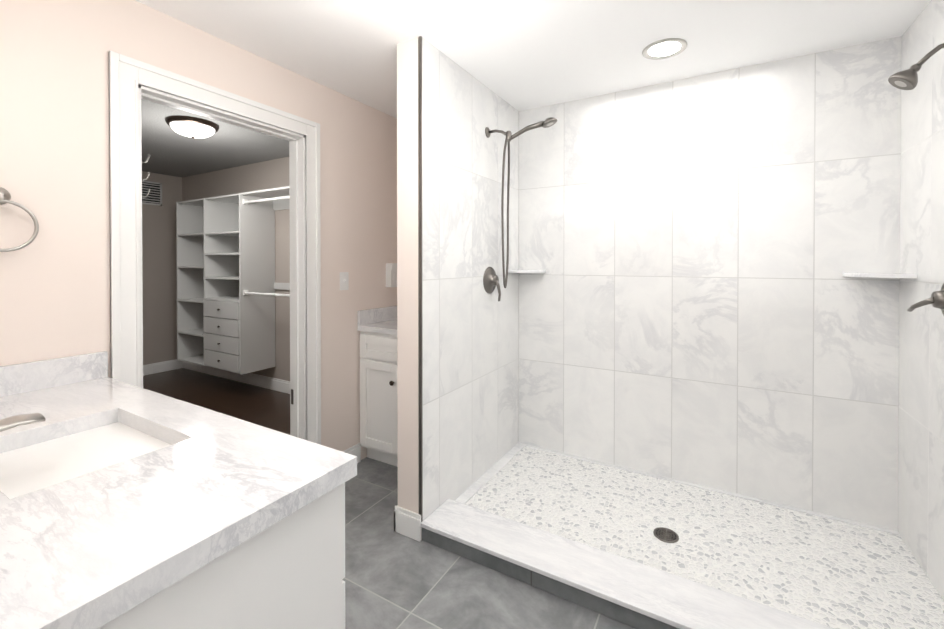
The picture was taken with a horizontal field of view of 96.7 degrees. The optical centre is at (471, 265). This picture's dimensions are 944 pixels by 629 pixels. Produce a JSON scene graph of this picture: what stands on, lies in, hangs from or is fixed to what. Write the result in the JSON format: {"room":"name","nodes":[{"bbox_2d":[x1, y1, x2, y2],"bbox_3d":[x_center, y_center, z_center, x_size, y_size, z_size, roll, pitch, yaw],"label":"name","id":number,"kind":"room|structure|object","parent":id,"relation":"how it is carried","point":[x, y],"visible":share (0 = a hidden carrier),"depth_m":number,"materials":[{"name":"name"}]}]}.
{"room":"bathroom","nodes":[
{"label":"bathroom","id":0,"kind":"room"},
{"bbox_2d":[142,171,181,364],"bbox_3d":[-4.490,0.097,4.157,0.120,2.440,2.900,0,1,30],"label":"wall","id":1,"kind":"structure","parent":0,"point":[159,273],"depth_m":5.17,"materials":[{"name":"beige paint"}]},
{"bbox_2d":[142,180,161,205],"bbox_3d":[-3.897,-0.880,5.042,0.010,0.280,0.300,0,1,30],"label":"air vent","id":2,"kind":"object","parent":1,"relation":"in","point":[154,197],"visible":0.56,"depth_m":5.08,"materials":[{"name":"black"}]},
{"bbox_2d":[143,359,181,375],"bbox_3d":[-4.407,1.254,4.176,0.014,0.125,2.760,0,1,30],"label":"baseboard","id":3,"kind":"structure","parent":1,"relation":"attached to","point":[148,369],"depth_m":5.17,"materials":[{"name":"white paint"}]},
{"bbox_2d":[0,0,396,459],"bbox_3d":[-1.533,0.117,1.643,0.120,2.440,4.280,0,1,30],"label":"wall","id":4,"kind":"structure","parent":0,"point":[54,175],"depth_m":1.64,"materials":[{"name":"beige paint"}]},
{"bbox_2d":[0,187,38,251],"bbox_3d":[-1.573,-0.156,1.399,0.054,0.220,0.175,0,1,30],"label":"towel ring","id":5,"kind":"object","parent":4,"relation":"attached to","point":[5,196],"visible":0.96,"depth_m":1.42,"materials":[{"name":"silver metal"}]},
{"bbox_2d":[0,351,107,394],"bbox_3d":[-1.590,0.389,1.400,0.020,0.100,0.592,0,1,30],"label":"backsplash","id":6,"kind":"structure","parent":4,"relation":"attached to","point":[15,378],"depth_m":1.51,"materials":[{"name":"white stone"}]},
{"bbox_2d":[142,155,149,197],"bbox_3d":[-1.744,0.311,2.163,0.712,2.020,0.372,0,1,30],"label":"hooks","id":7,"kind":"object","parent":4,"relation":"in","point":[146,196],"depth_m":2.44,"materials":[{"name":"white paint"}]},
{"bbox_2d":[108,51,320,444],"bbox_3d":[-1.242,0.238,2.146,0.160,2.189,1.018,0,1,30],"label":"door frame","id":8,"kind":"structure","parent":4,"relation":"attached to","point":[127,75],"depth_m":1.97,"materials":[{"name":"white paint"}]},
{"bbox_2d":[340,272,348,289],"bbox_3d":[-0.827,0.098,2.725,0.016,0.116,0.072,0,1,30],"label":"switch plate","id":9,"kind":"object","parent":4,"relation":"attached to","point":[344,280],"visible":1,"depth_m":2.73,"materials":[{"name":"white plastic"}]},
{"bbox_2d":[342,443,360,462],"bbox_3d":[-0.841,1.266,2.711,0.014,0.125,0.324,0,1,30],"label":"baseboard","id":10,"kind":"structure","parent":4,"relation":"attached to","point":[355,450],"depth_m":2.81,"materials":[{"name":"white paint"}]},
{"bbox_2d":[386,263,396,286],"bbox_3d":[-0.583,0.068,3.104,0.056,0.175,0.100,0,1,30],"label":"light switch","id":11,"kind":"object","parent":4,"relation":"attached to","point":[391,274],"visible":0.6,"depth_m":3.07,"materials":[{"name":"white plastic"}]},
{"bbox_2d":[143,368,635,628],"bbox_3d":[-1.896,1.385,1.865,6.680,0.100,4.280,0,1,30],"label":"floor","id":12,"kind":"structure","parent":0,"point":[392,579],"depth_m":1.83,"materials":[{"name":"grey tile"}]},
{"bbox_2d":[104,483,344,628],"bbox_3d":[-1.010,0.914,1.081,1.347,0.856,0.616,0,1,30],"label":"bathroom vanity","id":13,"kind":"object","parent":12,"relation":"on","point":[289,577],"depth_m":0.82,"materials":[{"name":"white painted wood"},{"name":"marble"}]},
{"bbox_2d":[0,375,356,628],"bbox_3d":[-1.007,0.464,1.062,1.369,0.044,0.592,0,1,30],"label":"countertop","id":14,"kind":"structure","parent":13,"relation":"on","point":[86,550],"depth_m":0.79,"materials":[{"name":"white stone"}]},
{"bbox_2d":[0,413,44,431],"bbox_3d":[-1.072,0.372,0.905,0.070,0.140,0.204,0,1,30],"label":"faucet","id":15,"kind":"object","parent":14,"relation":"on","point":[13,421],"visible":1,"depth_m":0.95,"materials":[{"name":"silver metal"}]},
{"bbox_2d":[0,419,167,490],"bbox_3d":[-0.988,0.556,1.051,0.476,0.165,0.360,0,1,30],"label":"sink","id":16,"kind":"object","parent":14,"relation":"in","point":[49,458],"depth_m":1.10,"materials":[{"name":"white ceramic"}]},
{"bbox_2d":[357,306,397,466],"bbox_3d":[-0.331,0.815,2.893,0.704,1.025,0.595,0,1,30],"label":"bathroom vanity","id":17,"kind":"object","parent":12,"relation":"on","point":[377,328],"visible":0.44,"depth_m":2.77,"materials":[{"name":"white painted wood"},{"name":"marble"},{"name":"dark bronze"}]},
{"bbox_2d":[394,505,419,532],"bbox_3d":[-0.273,1.269,2.303,0.014,0.125,0.458,0,1,30],"label":"baseboard","id":18,"kind":"structure","parent":12,"relation":"on","point":[407,522],"depth_m":2.08,"materials":[{"name":"white paint"}]},
{"bbox_2d":[420,498,834,628],"bbox_3d":[0.676,1.291,1.634,2.000,0.092,0.248,0,1,30],"label":"shower curb","id":19,"kind":"structure","parent":12,"relation":"on","point":[633,594],"depth_m":1.69,"materials":[{"name":"white stone"}]},
{"bbox_2d":[455,442,943,628],"bbox_3d":[0.969,1.310,2.138,2.000,0.047,0.930,0,1,30],"label":"pan","id":20,"kind":"object","parent":12,"relation":"on","point":[835,572],"visible":0.78,"depth_m":2.01,"materials":[{"name":"tile"}]},
{"bbox_2d":[653,527,678,542],"bbox_3d":[0.932,1.290,2.015,0.112,0.006,0.112,0,1,30],"label":"drain cover","id":21,"kind":"object","parent":20,"relation":"on","point":[663,534],"visible":1,"depth_m":2.01,"materials":[{"name":"silver metal"}]},
{"bbox_2d":[397,37,418,513],"bbox_3d":[-0.025,0.110,2.572,0.136,2.440,1.160,0,1,30],"label":"wall","id":22,"kind":"structure","parent":0,"point":[407,296],"depth_m":2.07,"materials":[{"name":"beige paint"}]},
{"bbox_2d":[418,36,422,521],"bbox_3d":[-0.250,0.074,2.034,0.018,2.360,0.008,0,1,30],"label":"trim","id":23,"kind":"structure","parent":22,"relation":"attached to","point":[420,272],"depth_m":2.03,"materials":[{"name":"silver metal"}]},
{"bbox_2d":[135,0,930,176],"bbox_3d":[-1.896,-1.155,1.844,6.920,0.100,4.520,0,1,30],"label":"ceiling","id":24,"kind":"structure","parent":0,"point":[520,55],"depth_m":2.05,"materials":[{"name":"white paint"}]},
{"bbox_2d":[165,115,218,138],"bbox_3d":[-2.183,-1.056,3.283,0.350,0.121,0.350,0,1,30],"label":"closet ceiling light","id":25,"kind":"object","parent":24,"relation":"attached to","point":[192,127],"visible":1,"depth_m":3.19,"materials":[{"name":"white glass"}]},
{"bbox_2d":[642,38,686,59],"bbox_3d":[0.981,-1.103,2.140,0.210,0.008,0.210,0,1,30],"label":"recessed light","id":26,"kind":"object","parent":24,"relation":"in","point":[664,48],"visible":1,"depth_m":2.13,"materials":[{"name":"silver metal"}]},
{"bbox_2d":[182,36,900,530],"bbox_3d":[-0.792,0.100,3.757,6.920,2.440,0.120,0,1,30],"label":"wall","id":27,"kind":"structure","parent":0,"point":[696,306],"depth_m":2.40,"materials":[{"name":"tile"}]},
{"bbox_2d":[176,186,289,374],"bbox_3d":[-1.929,0.177,4.103,3.026,1.780,0.417,0,1,30],"label":"shelving","id":28,"kind":"object","parent":27,"relation":"attached to","point":[227,285],"visible":0.85,"depth_m":4.38,"materials":[{"name":"white wood"}]},
{"bbox_2d":[182,361,289,393],"bbox_3d":[-2.114,1.252,4.456,3.700,0.125,0.014,0,1,30],"label":"baseboard","id":29,"kind":"structure","parent":27,"relation":"attached to","point":[279,385],"depth_m":4.65,"materials":[{"name":"white paint"}]},
{"bbox_2d":[421,37,518,539],"bbox_3d":[0.041,0.110,2.536,0.014,2.440,1.156,0,1,30],"label":"wall tile","id":30,"kind":"structure","parent":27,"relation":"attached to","point":[470,365],"depth_m":2.38,"materials":[{"name":"tile"}]},
{"bbox_2d":[483,267,500,300],"bbox_3d":[0.141,0.113,2.626,0.069,0.219,0.170,0,1,30],"label":"shower valve","id":31,"kind":"object","parent":30,"relation":"attached to","point":[490,280],"visible":1,"depth_m":2.61,"materials":[{"name":"silver metal"}]},
{"bbox_2d":[485,117,556,287],"bbox_3d":[0.311,-0.374,2.578,0.408,1.042,0.217,0,1,30],"label":"shower head","id":32,"kind":"object","parent":30,"relation":"attached to","point":[549,122],"visible":1,"depth_m":2.61},
{"bbox_2d":[508,270,545,272],"bbox_3d":[0.376,0.037,2.887,0.210,0.020,0.210,0,1,30],"label":"corner shelf","id":33,"kind":"object","parent":27,"relation":"attached to","point":[526,271],"visible":0.85,"depth_m":2.83,"materials":[{"name":"stone"}]},
{"bbox_2d":[843,273,916,278],"bbox_3d":[1.922,0.044,1.990,0.210,0.020,0.210,0,1,30],"label":"corner shelf","id":34,"kind":"object","parent":27,"relation":"attached to","point":[888,275],"visible":1,"depth_m":1.94,"materials":[{"name":"stone"}]},
{"bbox_2d":[897,0,943,600],"bbox_3d":[1.015,0.130,0.096,0.120,2.440,4.400,0,1,30],"label":"wall","id":35,"kind":"structure","parent":0,"point":[920,525],"depth_m":1.80,"materials":[{"name":"tile"}]},
{"bbox_2d":[888,43,943,89],"bbox_3d":[1.722,-0.774,1.609,0.182,0.181,0.092,0,1,30],"label":"shower head","id":36,"kind":"object","parent":35,"relation":"attached to","point":[907,79],"visible":1,"depth_m":1.60},
{"bbox_2d":[907,283,943,315],"bbox_3d":[1.771,0.127,1.610,0.091,0.170,0.208,0,1,30],"label":"shower valve","id":37,"kind":"object","parent":35,"relation":"attached to","point":[936,300],"visible":1,"depth_m":1.60,"materials":[{"name":"silver metal"}]}
]}

